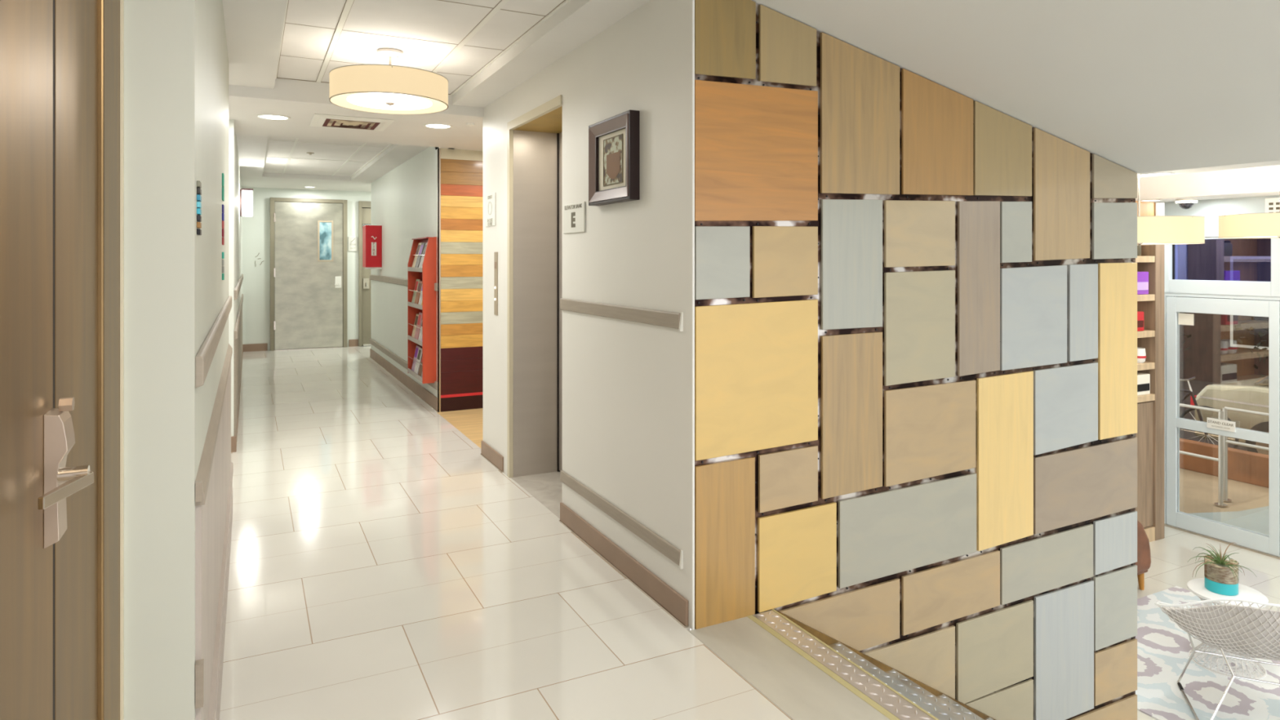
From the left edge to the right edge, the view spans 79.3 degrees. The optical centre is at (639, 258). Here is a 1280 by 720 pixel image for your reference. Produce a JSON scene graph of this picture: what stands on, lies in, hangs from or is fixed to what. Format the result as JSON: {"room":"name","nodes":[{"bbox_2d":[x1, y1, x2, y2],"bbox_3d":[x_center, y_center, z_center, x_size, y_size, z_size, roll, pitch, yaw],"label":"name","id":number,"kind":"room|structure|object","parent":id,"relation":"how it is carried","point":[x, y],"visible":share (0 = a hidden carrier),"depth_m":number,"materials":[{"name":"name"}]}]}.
{"room":"hospital interior","nodes":[
{"label":"hospital interior","id":0,"kind":"room"},
{"bbox_2d":[124,0,228,719],"bbox_3d":[-1.533,0.100,2.553,0.250,2.300,2.660,0,0,-27],"label":"wall","id":1,"kind":"structure","parent":0,"point":[176,59],"depth_m":1.40,"materials":[{"name":"paint"}]},
{"bbox_2d":[196,180,201,235],"bbox_3d":[-0.855,-0.098,1.498,0.006,0.103,0.045,0,0,-27],"label":"wall decal","id":2,"kind":"object","parent":1,"relation":"attached to","point":[198,183],"visible":1,"depth_m":1.48,"materials":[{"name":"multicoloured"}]},
{"bbox_2d":[195,295,231,387],"bbox_3d":[-1.416,0.212,2.615,0.014,0.059,2.635,0,0,-27],"label":"trim","id":3,"kind":"structure","parent":1,"relation":"attached to","point":[204,357],"depth_m":1.72,"materials":[{"name":"beige wood"}]},
{"bbox_2d":[195,343,233,719],"bbox_3d":[-1.412,0.833,2.614,0.020,0.835,2.660,0,0,-27],"label":"wall panel","id":4,"kind":"object","parent":1,"relation":"attached to","point":[214,478],"visible":1,"depth_m":1.91,"materials":[{"name":"beige paint"}]},
{"bbox_2d":[222,204,224,244],"bbox_3d":[-1.550,-0.125,2.869,0.006,0.148,0.080,0,0,-27],"label":"wall decal","id":5,"kind":"object","parent":1,"relation":"attached to","point":[223,206],"visible":1,"depth_m":2.83,"materials":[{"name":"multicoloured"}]},
{"bbox_2d":[222,252,224,279],"bbox_3d":[-1.550,0.028,2.869,0.006,0.103,0.080,0,0,-27],"label":"wall decal","id":6,"kind":"object","parent":1,"relation":"attached to","point":[223,253],"visible":1,"depth_m":2.83,"materials":[{"name":"teal"}]},
{"bbox_2d":[222,173,224,200],"bbox_3d":[-1.550,-0.265,2.869,0.006,0.098,0.080,0,0,-27],"label":"wall decal","id":7,"kind":"object","parent":1,"relation":"attached to","point":[223,175],"visible":1,"depth_m":2.83,"materials":[{"name":"teal"}]},
{"bbox_2d":[228,119,241,436],"bbox_3d":[-4.098,0.100,7.621,0.250,2.300,6.000,0,0,-27],"label":"wall","id":8,"kind":"structure","parent":0,"point":[234,175],"depth_m":5.00,"materials":[{"name":"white paint"}]},
{"bbox_2d":[231,435,236,452],"bbox_3d":[-2.669,1.200,4.970,0.125,0.100,0.020,0,0,-27],"label":"baseboard","id":9,"kind":"structure","parent":8,"relation":"attached to","point":[233,438],"depth_m":4.98,"materials":[{"name":"brown wood"}]},
{"bbox_2d":[233,306,242,435],"bbox_3d":[-3.975,0.840,7.666,0.010,0.620,5.930,0,0,-27],"label":"wall panel","id":10,"kind":"object","parent":8,"relation":"attached to","point":[237,344],"visible":0.79,"depth_m":5.68,"materials":[{"name":"beige wood"}]},
{"bbox_2d":[233,293,243,340],"bbox_3d":[-3.968,0.500,7.664,0.020,0.059,5.940,0,0,-27],"label":"trim","id":11,"kind":"structure","parent":8,"relation":"attached to","point":[237,320],"depth_m":5.90,"materials":[{"name":"beige wood"}]},
{"bbox_2d":[233,274,243,300],"bbox_3d":[-3.968,0.237,7.664,0.020,0.064,5.940,0,0,-27],"label":"trim","id":12,"kind":"structure","parent":8,"relation":"attached to","point":[236,291],"depth_m":5.74,"materials":[{"name":"beige wood"}]},
{"bbox_2d":[234,351,243,442],"bbox_3d":[-3.981,1.197,7.680,0.012,0.094,6.000,0,0,-27],"label":"baseboard","id":13,"kind":"structure","parent":8,"relation":"attached to","point":[242,352],"depth_m":6.39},
{"bbox_2d":[239,188,253,217],"bbox_3d":[-4.088,-0.576,8.018,0.126,0.292,0.152,0,0,-27],"label":"wall sconce","id":14,"kind":"object","parent":8,"relation":"attached to","point":[245,194],"visible":1,"depth_m":7.95,"materials":[{"name":"white"}]},
{"bbox_2d":[241,186,370,350],"bbox_3d":[-4.335,0.100,10.947,2.850,2.300,0.150,0,0,-27],"label":"wall","id":15,"kind":"structure","parent":0,"point":[255,228],"depth_m":10.48,"materials":[{"name":"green paint"}]},
{"bbox_2d":[242,339,358,351],"bbox_3d":[-4.679,1.200,10.682,1.473,0.100,0.013,0,0,-27],"label":"baseboard","id":16,"kind":"structure","parent":15,"relation":"attached to","point":[250,347],"depth_m":10.44,"materials":[{"name":"brown wood"}]},
{"bbox_2d":[275,346,342,350],"bbox_3d":[-4.586,1.247,10.708,0.866,0.006,0.050,0,0,-27],"label":"trim","id":17,"kind":"structure","parent":15,"relation":"attached to","point":[326,347],"depth_m":10.70,"materials":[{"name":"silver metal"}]},
{"bbox_2d":[270,197,347,351],"bbox_3d":[-4.574,0.210,10.683,0.985,2.080,0.106,0,0,-27],"label":"door","id":18,"kind":"structure","parent":15,"relation":"in","point":[308,237],"depth_m":10.68,"materials":[{"name":"grey paint"}]},
{"bbox_2d":[348,236,357,251],"bbox_3d":[-4.085,-0.207,10.981,0.123,0.205,0.015,0,0,-27],"label":"wall sign","id":19,"kind":"object","parent":15,"relation":"attached to","point":[353,241],"visible":1,"depth_m":10.98,"materials":[{"name":"white plastic"}]},
{"bbox_2d":[358,200,370,346],"bbox_3d":[-3.593,0.215,11.186,0.910,2.070,0.094,0,0,-27],"label":"door","id":20,"kind":"structure","parent":15,"relation":"in","point":[364,206],"depth_m":11.01,"materials":[{"name":"grey paint"}]},
{"bbox_2d":[262,136,391,177],"bbox_3d":[-3.143,-1.075,7.600,0.985,0.150,3.800,0,0,-27],"label":"ceiling","id":21,"kind":"structure","parent":0,"point":[284,155],"depth_m":7.64,"materials":[{"name":"tile"}]},
{"bbox_2d":[275,0,570,95],"bbox_3d":[0.034,-1.084,1.323,1.005,0.132,7.330,0,0,-27],"label":"ceiling","id":22,"kind":"structure","parent":0,"point":[455,40],"depth_m":3.50,"materials":[{"name":"tile"}]},
{"bbox_2d":[328,48,448,115],"bbox_3d":[-1.234,-0.890,3.811,0.558,0.270,0.558,0,0,-27],"label":"pendant lamp","id":23,"kind":"object","parent":22,"relation":"hanging from","point":[384,89],"visible":1,"depth_m":3.64,"materials":[{"name":"beige fabric"}]},
{"bbox_2d":[346,92,431,110],"bbox_3d":[-1.234,-0.774,3.811,0.400,0.006,0.400,0,0,-27],"label":"diffuser","id":24,"kind":"object","parent":23,"relation":"attached to","point":[391,101],"depth_m":3.79,"materials":[{"name":"white"}]},
{"bbox_2d":[370,146,482,397],"bbox_3d":[-2.115,0.100,9.029,1.620,2.300,5.278,0,0,-27],"label":"wall","id":25,"kind":"structure","parent":0,"point":[404,200],"depth_m":7.99,"materials":[{"name":"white paint"}]},
{"bbox_2d":[362,225,382,269],"bbox_3d":[-3.148,-0.130,9.078,0.180,0.510,0.277,0,0,-27],"label":"box","id":26,"kind":"object","parent":25,"relation":"attached to","point":[371,234],"visible":1,"depth_m":8.96,"materials":[{"name":"red metal"}]},
{"bbox_2d":[368,274,437,291],"bbox_3d":[-2.542,0.235,8.058,0.020,0.069,3.925,0,0,-27],"label":"handrail","id":27,"kind":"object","parent":25,"relation":"attached to","point":[403,282],"depth_m":8.28,"materials":[{"name":"beige wood"}]},
{"bbox_2d":[369,348,437,411],"bbox_3d":[-2.539,1.193,8.060,0.012,0.102,3.925,0,0,-27],"label":"baseboard","id":28,"kind":"structure","parent":25,"relation":"attached to","point":[420,391],"depth_m":7.49,"materials":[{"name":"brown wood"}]},
{"bbox_2d":[369,337,437,390],"bbox_3d":[-2.541,1.045,8.058,0.018,0.069,3.925,0,0,-27],"label":"trim","id":29,"kind":"structure","parent":25,"relation":"attached to","point":[397,358],"depth_m":8.20,"materials":[{"name":"beige wood"}]},
{"bbox_2d":[407,236,436,383],"bbox_3d":[-1.882,0.422,6.648,0.115,1.205,0.673,0,0,-27],"label":"magazine rack","id":30,"kind":"object","parent":25,"relation":"attached to","point":[427,273],"visible":0.92,"depth_m":6.36,"materials":[{"name":"red wood"}]},
{"bbox_2d":[411,313,418,337],"bbox_3d":[-1.989,0.598,6.847,0.053,0.208,0.135,0,0,-27],"label":"magazine","id":31,"kind":"object","parent":30,"relation":"on","point":[417,314],"visible":0.68,"depth_m":6.85,"materials":[{"name":"brown paper"}]},
{"bbox_2d":[411,345,419,371],"bbox_3d":[-1.989,0.886,6.847,0.053,0.222,0.135,0,0,-27],"label":"magazine","id":32,"kind":"object","parent":30,"relation":"on","point":[417,346],"visible":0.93,"depth_m":6.84,"materials":[{"name":"purple paper"}]},
{"bbox_2d":[411,279,420,302],"bbox_3d":[-1.989,0.293,6.847,0.053,0.219,0.135,0,0,-27],"label":"magazine","id":33,"kind":"object","parent":30,"relation":"on","point":[417,280],"visible":0.75,"depth_m":6.84,"materials":[{"name":"red paper"}]},
{"bbox_2d":[412,242,422,266],"bbox_3d":[-1.980,-0.024,6.851,0.073,0.233,0.135,0,0,-27],"label":"magazine","id":34,"kind":"object","parent":30,"relation":"on","point":[420,243],"visible":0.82,"depth_m":6.85,"materials":[{"name":"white paper"}]},
{"bbox_2d":[413,311,422,339],"bbox_3d":[-1.924,0.587,6.706,0.053,0.232,0.135,0,0,-27],"label":"magazine","id":35,"kind":"object","parent":30,"relation":"on","point":[420,317],"visible":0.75,"depth_m":6.69,"materials":[{"name":"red paper"}]},
{"bbox_2d":[413,346,422,373],"bbox_3d":[-1.924,0.887,6.706,0.053,0.221,0.135,0,0,-27],"label":"magazine","id":36,"kind":"object","parent":30,"relation":"on","point":[420,352],"visible":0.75,"depth_m":6.69,"materials":[{"name":"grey paper"}]},
{"bbox_2d":[414,280,422,303],"bbox_3d":[-1.924,0.300,6.706,0.053,0.206,0.135,0,0,-27],"label":"magazine","id":37,"kind":"object","parent":30,"relation":"on","point":[420,286],"visible":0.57,"depth_m":6.69,"materials":[{"name":"red paper"}]},
{"bbox_2d":[414,242,425,267],"bbox_3d":[-1.915,-0.022,6.711,0.073,0.229,0.135,0,0,-27],"label":"magazine","id":38,"kind":"object","parent":30,"relation":"on","point":[422,246],"visible":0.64,"depth_m":6.68,"materials":[{"name":"purple paper"}]},
{"bbox_2d":[417,357,422,376],"bbox_3d":[-1.849,0.891,6.570,0.053,0.212,0.135,0,0,-27],"label":"magazine","id":39,"kind":"object","parent":30,"relation":"on","point":[420,373],"visible":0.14,"depth_m":6.58,"materials":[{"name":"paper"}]},
{"bbox_2d":[417,322,422,341],"bbox_3d":[-1.849,0.590,6.570,0.053,0.224,0.135,0,0,-27],"label":"magazine","id":40,"kind":"object","parent":30,"relation":"on","point":[420,331],"visible":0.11,"depth_m":6.58,"materials":[{"name":"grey paper"}]},
{"bbox_2d":[418,242,427,267],"bbox_3d":[-1.841,-0.021,6.575,0.073,0.227,0.135,0,0,-27],"label":"magazine","id":41,"kind":"object","parent":30,"relation":"on","point":[425,246],"visible":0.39,"depth_m":6.58,"materials":[{"name":"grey paper"}]},
{"bbox_2d":[437,147,440,412],"bbox_3d":[-1.643,0.175,6.310,0.018,2.150,0.045,0,0,-27],"label":"trim","id":42,"kind":"structure","parent":25,"relation":"attached to","point":[438,148],"depth_m":6.29,"materials":[{"name":"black metal"}]},
{"bbox_2d":[440,148,482,412],"bbox_3d":[-0.912,0.175,6.666,1.608,2.150,0.024,0,0,-27],"label":"wall","id":43,"kind":"structure","parent":25,"relation":"attached to","point":[461,170],"depth_m":6.37,"materials":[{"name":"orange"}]},
{"bbox_2d":[222,0,650,191],"bbox_3d":[-1.263,-1.025,4.489,4.400,0.250,14.150,0,0,-27],"label":"ceiling","id":44,"kind":"structure","parent":0,"point":[253,28],"depth_m":4.44,"materials":[{"name":"paint"}]},
{"bbox_2d":[257,114,290,119],"bbox_3d":[-2.322,-0.897,4.899,0.192,0.006,0.192,0,0,-27],"label":"recessed light","id":45,"kind":"object","parent":44,"relation":"in","point":[272,117],"visible":1,"depth_m":4.90,"materials":[{"name":"white"}]},
{"bbox_2d":[309,113,394,131],"bbox_3d":[-1.912,-0.890,5.107,0.480,0.020,0.480,0,0,-27],"label":"ceiling vent","id":46,"kind":"object","parent":44,"relation":"in","point":[317,120],"visible":1,"depth_m":5.04,"materials":[{"name":"white metal"}]},
{"bbox_2d":[423,123,452,128],"bbox_3d":[-1.367,-0.897,5.226,0.192,0.006,0.192,0,0,-27],"label":"recessed light","id":47,"kind":"object","parent":44,"relation":"in","point":[440,126],"visible":1,"depth_m":5.23,"materials":[{"name":"white"}]},
{"bbox_2d":[219,345,890,719],"bbox_3d":[-1.263,1.349,4.488,4.200,0.201,14.150,0,0,-27],"label":"floor","id":48,"kind":"structure","parent":0,"point":[381,567],"depth_m":2.85,"materials":[{"name":"tile"}]},
{"bbox_2d":[482,0,694,630],"bbox_3d":[0.332,0.100,4.139,1.670,2.300,2.612,0,0,-27],"label":"wall","id":49,"kind":"structure","parent":0,"point":[628,386],"depth_m":3.02,"materials":[{"name":"beige paint"}]},
{"bbox_2d":[485,192,495,226],"bbox_3d":[-0.923,-0.300,4.761,0.007,0.200,0.210,0,0,-27],"label":"wall sign","id":50,"kind":"object","parent":49,"relation":"attached to","point":[490,198],"visible":1,"depth_m":4.74,"materials":[{"name":"white plastic"}]},
{"bbox_2d":[480,440,503,472],"bbox_3d":[-0.904,1.202,4.718,0.012,0.084,0.465,0,0,-27],"label":"baseboard","id":51,"kind":"structure","parent":49,"relation":"attached to","point":[486,451],"depth_m":4.69,"materials":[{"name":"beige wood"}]},
{"bbox_2d":[493,252,497,315],"bbox_3d":[-0.870,0.150,4.653,0.011,0.380,0.060,0,0,-27],"label":"panel","id":52,"kind":"object","parent":49,"relation":"attached to","point":[495,254],"visible":1,"depth_m":4.64,"materials":[{"name":"metal"}]},
{"bbox_2d":[503,94,562,477],"bbox_3d":[-0.324,0.200,4.207,0.578,2.100,1.200,0,0,-27],"label":"door","id":53,"kind":"structure","parent":49,"relation":"in","point":[532,140],"depth_m":4.46,"materials":[{"name":"metal"}]},
{"bbox_2d":[563,201,585,233],"bbox_3d":[-0.302,-0.185,3.534,0.007,0.135,0.260,0,0,-27],"label":"wall sign","id":54,"kind":"object","parent":49,"relation":"attached to","point":[574,214],"visible":1,"depth_m":3.52,"materials":[{"name":"white plastic"}]},
{"bbox_2d":[588,110,639,205],"bbox_3d":[-0.112,-0.395,3.115,0.047,0.340,0.400,0,0,-27],"label":"framed picture","id":55,"kind":"object","parent":49,"relation":"attached to","point":[613,141],"visible":1,"depth_m":3.09,"materials":[{"name":"black"}]},
{"bbox_2d":[603,133,622,186],"bbox_3d":[-0.109,-0.395,3.116,0.004,0.192,0.184,0,0,-27],"label":"art print","id":56,"kind":"object","parent":55,"relation":"attached to","point":[612,143],"depth_m":3.11,"materials":[{"name":"brown paper"}]},
{"bbox_2d":[560,470,680,565],"bbox_3d":[-0.118,1.034,3.168,0.010,0.054,1.140,0,0,-27],"label":"trim","id":57,"kind":"structure","parent":49,"relation":"attached to","point":[668,549],"depth_m":3.04,"materials":[{"name":"grey plastic"}]},
{"bbox_2d":[560,297,680,328],"bbox_3d":[-0.119,0.216,3.167,0.012,0.056,1.140,0,0,-27],"label":"trim","id":58,"kind":"structure","parent":49,"relation":"attached to","point":[652,317],"depth_m":3.04,"materials":[{"name":"beige wood"}]},
{"bbox_2d":[559,502,688,627],"bbox_3d":[-0.108,1.202,3.146,0.012,0.084,1.188,0,0,-27],"label":"baseboard","id":59,"kind":"structure","parent":49,"relation":"attached to","point":[667,597],"depth_m":3.00,"materials":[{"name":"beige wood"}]},
{"bbox_2d":[678,311,683,331],"bbox_3d":[0.141,0.217,2.655,0.012,0.066,0.010,0,0,-27],"label":"trim","id":60,"kind":"structure","parent":49,"relation":"attached to","point":[681,323],"depth_m":2.65,"materials":[{"name":"white plastic"}]},
{"bbox_2d":[679,550,683,568],"bbox_3d":[0.141,1.035,2.655,0.010,0.062,0.010,0,0,-27],"label":"trim","id":61,"kind":"structure","parent":49,"relation":"attached to","point":[681,564],"depth_m":2.65,"materials":[{"name":"white"}]},
{"bbox_2d":[751,0,1279,173],"bbox_3d":[2.704,-0.780,0.389,2.504,0.739,6.254,0,0,-27],"label":"ceiling","id":62,"kind":"structure","parent":0,"point":[1140,86],"depth_m":2.72,"materials":[{"name":"paint"}]},
{"bbox_2d":[1135,160,1279,202],"bbox_3d":[5.117,-0.840,2.757,3.979,0.620,8.300,0,0,-27],"label":"ceiling","id":63,"kind":"structure","parent":0,"point":[1260,179],"depth_m":6.41,"materials":[{"name":"paint"}]},
{"bbox_2d":[1140,172,1174,176],"bbox_3d":[3.237,-0.528,4.832,0.180,0.004,0.180,0,0,-27],"label":"recessed light","id":64,"kind":"object","parent":63,"relation":"in","point":[1157,173],"visible":1,"depth_m":4.82,"materials":[{"name":"white"}]},
{"bbox_2d":[1137,177,1204,244],"bbox_3d":[3.489,-0.522,5.397,0.742,0.855,0.742,0,0,-27],"label":"pendant lamp","id":65,"kind":"object","parent":63,"relation":"hanging from","point":[1153,229],"visible":0.4,"depth_m":5.05,"materials":[{"name":"beige fabric"}]},
{"bbox_2d":[1174,198,1197,208],"bbox_3d":[4.868,-0.485,6.879,0.170,0.090,0.170,0,0,-27],"label":"dome camera","id":66,"kind":"object","parent":63,"relation":"attached to","point":[1184,203],"visible":1,"depth_m":6.83,"materials":[{"name":"white plastic"}]},
{"bbox_2d":[1217,212,1279,238],"bbox_3d":[4.755,-0.551,5.729,0.742,0.798,0.742,0,0,-27],"label":"pendant lamp","id":67,"kind":"object","parent":63,"relation":"hanging from","point":[1252,225],"visible":0.81,"depth_m":5.60,"materials":[{"name":"beige"}]},
{"bbox_2d":[1137,525,1279,719],"bbox_3d":[4.831,2.600,2.613,4.380,0.200,8.300,0,0,-27],"label":"floor","id":68,"kind":"structure","parent":0,"point":[1171,566],"depth_m":6.29,"materials":[{"name":"tile"}]},
{"bbox_2d":[1135,520,1151,590],"bbox_3d":[3.340,2.088,5.865,0.814,0.826,0.610,0,0,-27],"label":"armchair","id":69,"kind":"object","parent":68,"relation":"on","point":[1143,563],"visible":0.09,"depth_m":5.72,"materials":[{"name":"brown leather"}]},
{"bbox_2d":[1135,201,1164,542],"bbox_3d":[4.052,1.000,6.721,1.300,3.000,0.255,0,0,-27],"label":"bookcase","id":70,"kind":"object","parent":68,"relation":"on","point":[1149,434],"visible":0.21,"depth_m":6.85,"materials":[{"name":"brown wood"}]},
{"bbox_2d":[1137,244,1141,256],"bbox_3d":[4.368,-0.099,6.828,0.110,0.152,0.110,0,0,-27],"label":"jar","id":71,"kind":"object","parent":70,"relation":"on","point":[1139,246],"visible":0.05,"depth_m":6.78,"materials":[{"name":"brown"}]},
{"bbox_2d":[1137,311,1143,331],"bbox_3d":[4.315,0.551,6.811,0.210,0.170,0.143,0,0,-27],"label":"gift box","id":72,"kind":"object","parent":70,"relation":"on","point":[1140,314],"visible":0.23,"depth_m":6.77,"materials":[{"name":"red"}]},
{"bbox_2d":[1137,320,1143,327],"bbox_3d":[4.344,0.572,6.747,0.185,0.060,0.003,0,0,-27],"label":"print","id":73,"kind":"object","parent":72,"relation":"attached to","point":[1140,322],"depth_m":6.77,"materials":[{"name":"red"}]},
{"bbox_2d":[1137,346,1146,363],"bbox_3d":[4.419,0.857,6.848,0.148,0.130,0.134,0,0,18],"label":"mug","id":74,"kind":"object","parent":70,"relation":"on","point":[1141,353],"visible":0.57,"depth_m":6.79,"materials":[{"name":"white ceramic"}]},
{"bbox_2d":[1137,271,1148,294],"bbox_3d":[4.355,0.216,6.831,0.260,0.200,0.143,0,0,-27],"label":"gift box","id":75,"kind":"object","parent":70,"relation":"on","point":[1142,277],"visible":0.33,"depth_m":6.79,"materials":[{"name":"purple cardboard"}]},
{"bbox_2d":[1137,281,1148,289],"bbox_3d":[4.384,0.241,6.767,0.235,0.070,0.003,0,0,-27],"label":"print","id":76,"kind":"object","parent":75,"relation":"attached to","point":[1140,285],"depth_m":6.79,"materials":[{"name":"pink"}]},
{"bbox_2d":[1137,372,1150,395],"bbox_3d":[4.364,1.111,6.835,0.280,0.180,0.143,0,0,-27],"label":"storage box","id":77,"kind":"object","parent":70,"relation":"on","point":[1143,379],"visible":0.33,"depth_m":6.79,"materials":[{"name":"beige cardboard"}]},
{"bbox_2d":[1137,382,1149,391],"bbox_3d":[4.393,1.133,6.772,0.255,0.063,0.003,0,0,-27],"label":"print","id":78,"kind":"object","parent":77,"relation":"attached to","point":[1141,387],"depth_m":6.79,"materials":[{"name":"black"}]},
{"bbox_2d":[1135,586,1279,719],"bbox_3d":[4.092,2.496,3.752,1.910,0.008,3.800,0,0,-27],"label":"rug","id":79,"kind":"object","parent":68,"relation":"on","point":[1163,648],"visible":0.4,"depth_m":4.55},
{"bbox_2d":[1154,598,1279,719],"bbox_3d":[3.313,2.124,4.217,0.912,0.738,0.623,0,0,24],"label":"wire chair","id":80,"kind":"object","parent":79,"relation":"on","point":[1253,632],"visible":1,"depth_m":4.08,"materials":[{"name":"white metal"}]},
{"bbox_2d":[1186,577,1268,680],"bbox_3d":[3.613,2.269,4.753,0.400,0.448,0.400,0,0,-27],"label":"side table","id":81,"kind":"object","parent":79,"relation":"on","point":[1196,586],"visible":0.5,"depth_m":4.70,"materials":[{"name":"white metal"}]},
{"bbox_2d":[1188,542,1257,595],"bbox_3d":[3.609,1.909,4.781,0.335,0.273,0.395,0,0,41],"label":"potted plant","id":82,"kind":"object","parent":81,"relation":"on","point":[1221,575],"visible":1,"depth_m":4.72,"materials":[{"name":"green plant"}]},
{"bbox_2d":[1164,195,1279,233],"bbox_3d":[6.838,0.725,3.629,0.120,3.550,8.300,0,0,-27],"label":"wall","id":83,"kind":"structure","parent":0,"point":[1211,209],"depth_m":6.87,"materials":[{"name":"paint"}]},
{"bbox_2d":[1164,293,1279,559],"bbox_3d":[5.181,1.410,6.859,0.160,2.180,0.962,0,0,-27],"label":"door","id":84,"kind":"structure","parent":83,"relation":"in","point":[1268,545],"depth_m":6.86,"materials":[{"name":"white metal"}]},
{"bbox_2d":[1164,233,1279,297],"bbox_3d":[5.186,0.048,6.862,0.150,0.545,0.962,0,0,-27],"label":"window","id":85,"kind":"structure","parent":83,"relation":"in","point":[1172,284],"depth_m":6.84,"materials":[{"name":"white metal"}]},
{"bbox_2d":[1265,197,1279,213],"bbox_3d":[5.391,-0.380,6.337,0.018,0.260,0.440,0,0,-27],"label":"air vent","id":86,"kind":"object","parent":83,"relation":"in","point":[1272,205],"visible":0.47,"depth_m":6.48,"materials":[{"name":"white"}]},
{"bbox_3d":[2.492,2.600,0.280,1.900,0.200,6.250,0,0,-27],"label":"floor","id":87,"kind":"structure","parent":0,"visible":0},
{"bbox_2d":[752,608,995,719],"bbox_3d":[1.774,1.873,2.245,2.046,1.255,2.065,0,0,-27],"label":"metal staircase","id":88,"kind":"structure","parent":87,"relation":"on","point":[905,697],"depth_m":2.53,"materials":[{"name":"beige"}]},
{"bbox_2d":[746,614,900,719],"bbox_3d":[1.452,1.349,0.589,0.023,0.202,4.740,0,0,-27],"label":"trim","id":89,"kind":"structure","parent":88,"relation":"attached to","point":[803,654],"depth_m":2.34,"materials":[{"name":"beige"}]},
{"bbox_3d":[0.872,0.782,4.114,2.369,3.435,2.045,0,0,-27],"label":"wall","id":90,"kind":"structure","parent":0,"visible":0},
{"bbox_2d":[691,0,1137,719],"bbox_3d":[1.286,0.770,3.167,2.484,3.459,0.018,0,0,-27],"label":"cladding","id":91,"kind":"object","parent":90,"relation":"attached to","point":[916,297],"visible":0.98,"depth_m":3.05,"materials":[{"name":"wood"}]},
{"bbox_3d":[-1.448,0.100,1.089,1.000,2.300,8.250,0,0,-27],"label":"wall","id":92,"kind":"structure","parent":0,"visible":0},
{"bbox_2d":[0,0,124,719],"bbox_3d":[-0.623,0.150,0.717,0.137,2.200,1.442,0,0,-27],"label":"door","id":93,"kind":"structure","parent":92,"relation":"in","point":[62,61],"depth_m":0.96,"materials":[{"name":"brown wood"}]},
{"label":"outside","id":94,"kind":"structure","parent":0,"visible":0},
{"bbox_2d":[1177,238,1279,382],"bbox_3d":[12.858,-0.950,16.593,1.070,7.600,30.000,0,0,-27],"label":"building","id":95,"kind":"structure","parent":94,"point":[1215,354],"depth_m":16.42,"materials":[{"name":"brick"}]},
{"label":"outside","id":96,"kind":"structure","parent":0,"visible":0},
{"bbox_2d":[1179,467,1268,513],"bbox_3d":[6.130,2.631,8.706,3.200,0.238,18.000,0,0,-27],"label":"ground","id":97,"kind":"structure","parent":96,"point":[1198,491],"depth_m":8.20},
{"bbox_2d":[1179,403,1227,506],"bbox_3d":[5.204,2.020,9.207,0.110,0.970,3.180,0,0,-27],"label":"handrail","id":98,"kind":"object","parent":97,"relation":"on","point":[1220,414],"visible":0.46,"depth_m":7.83,"materials":[{"name":"silver metal"}]},
{"bbox_2d":[1179,377,1238,448],"bbox_3d":[6.761,2.013,10.006,0.444,1.010,1.746,0,0,-27],"label":"bicycle","id":99,"kind":"object","parent":97,"relation":"on","point":[1189,392],"visible":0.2,"depth_m":9.67,"materials":[{"name":"black"}]},
{"bbox_2d":[1179,438,1268,488],"bbox_3d":[6.010,2.346,10.326,0.150,0.332,13.000,0,0,-27],"label":"wall","id":100,"kind":"structure","parent":97,"relation":"on","point":[1244,466],"depth_m":8.77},
{"bbox_2d":[1189,506,1268,535],"bbox_3d":[6.685,2.508,6.745,2.380,0.007,3.000,0,0,-27],"label":"ramp","id":101,"kind":"object","parent":97,"relation":"on","point":[1256,520],"visible":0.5,"depth_m":7.46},
{"bbox_2d":[1222,406,1268,502],"bbox_3d":[6.739,2.020,6.660,0.110,0.970,3.110,0,0,-27],"label":"handrail","id":102,"kind":"object","parent":97,"relation":"on","point":[1225,409],"visible":0.75,"depth_m":7.98,"materials":[{"name":"silver metal"}]},
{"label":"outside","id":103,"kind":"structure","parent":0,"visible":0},
{"bbox_2d":[1179,377,1246,450],"bbox_3d":[9.956,2.750,12.883,7.400,0.200,30.000,0,0,-27],"label":"road","id":104,"kind":"structure","parent":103,"point":[1197,386],"depth_m":13.64,"materials":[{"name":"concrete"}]},
{"bbox_2d":[1179,311,1191,351],"bbox_3d":[8.970,1.406,13.752,1.504,2.488,1.452,0,0,-27],"label":"shrub","id":105,"kind":"object","parent":104,"relation":"on","point":[1189,335],"visible":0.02,"depth_m":13.39,"materials":[{"name":"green plant"}]},
{"bbox_2d":[1190,375,1268,454],"bbox_3d":[9.358,1.877,8.367,1.745,1.545,5.380,0,0,-27],"label":"car","id":106,"kind":"object","parent":104,"relation":"on","point":[1251,394],"visible":0.63,"depth_m":9.89,"materials":[{"name":"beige metal"}]},
{"bbox_2d":[1190,395,1196,405],"bbox_3d":[7.599,1.910,10.464,0.390,0.120,0.050,0,0,-27],"label":"tail lamp","id":107,"kind":"object","parent":106,"relation":"attached to","point":[1191,399],"depth_m":10.38,"materials":[{"name":"red"}]},
{"bbox_2d":[1234,280,1268,377],"bbox_3d":[9.934,1.389,11.780,1.484,2.521,1.434,0,0,-3],"label":"shrub","id":108,"kind":"object","parent":104,"relation":"on","point":[1260,334],"visible":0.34,"depth_m":11.97,"materials":[{"name":"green plant"}]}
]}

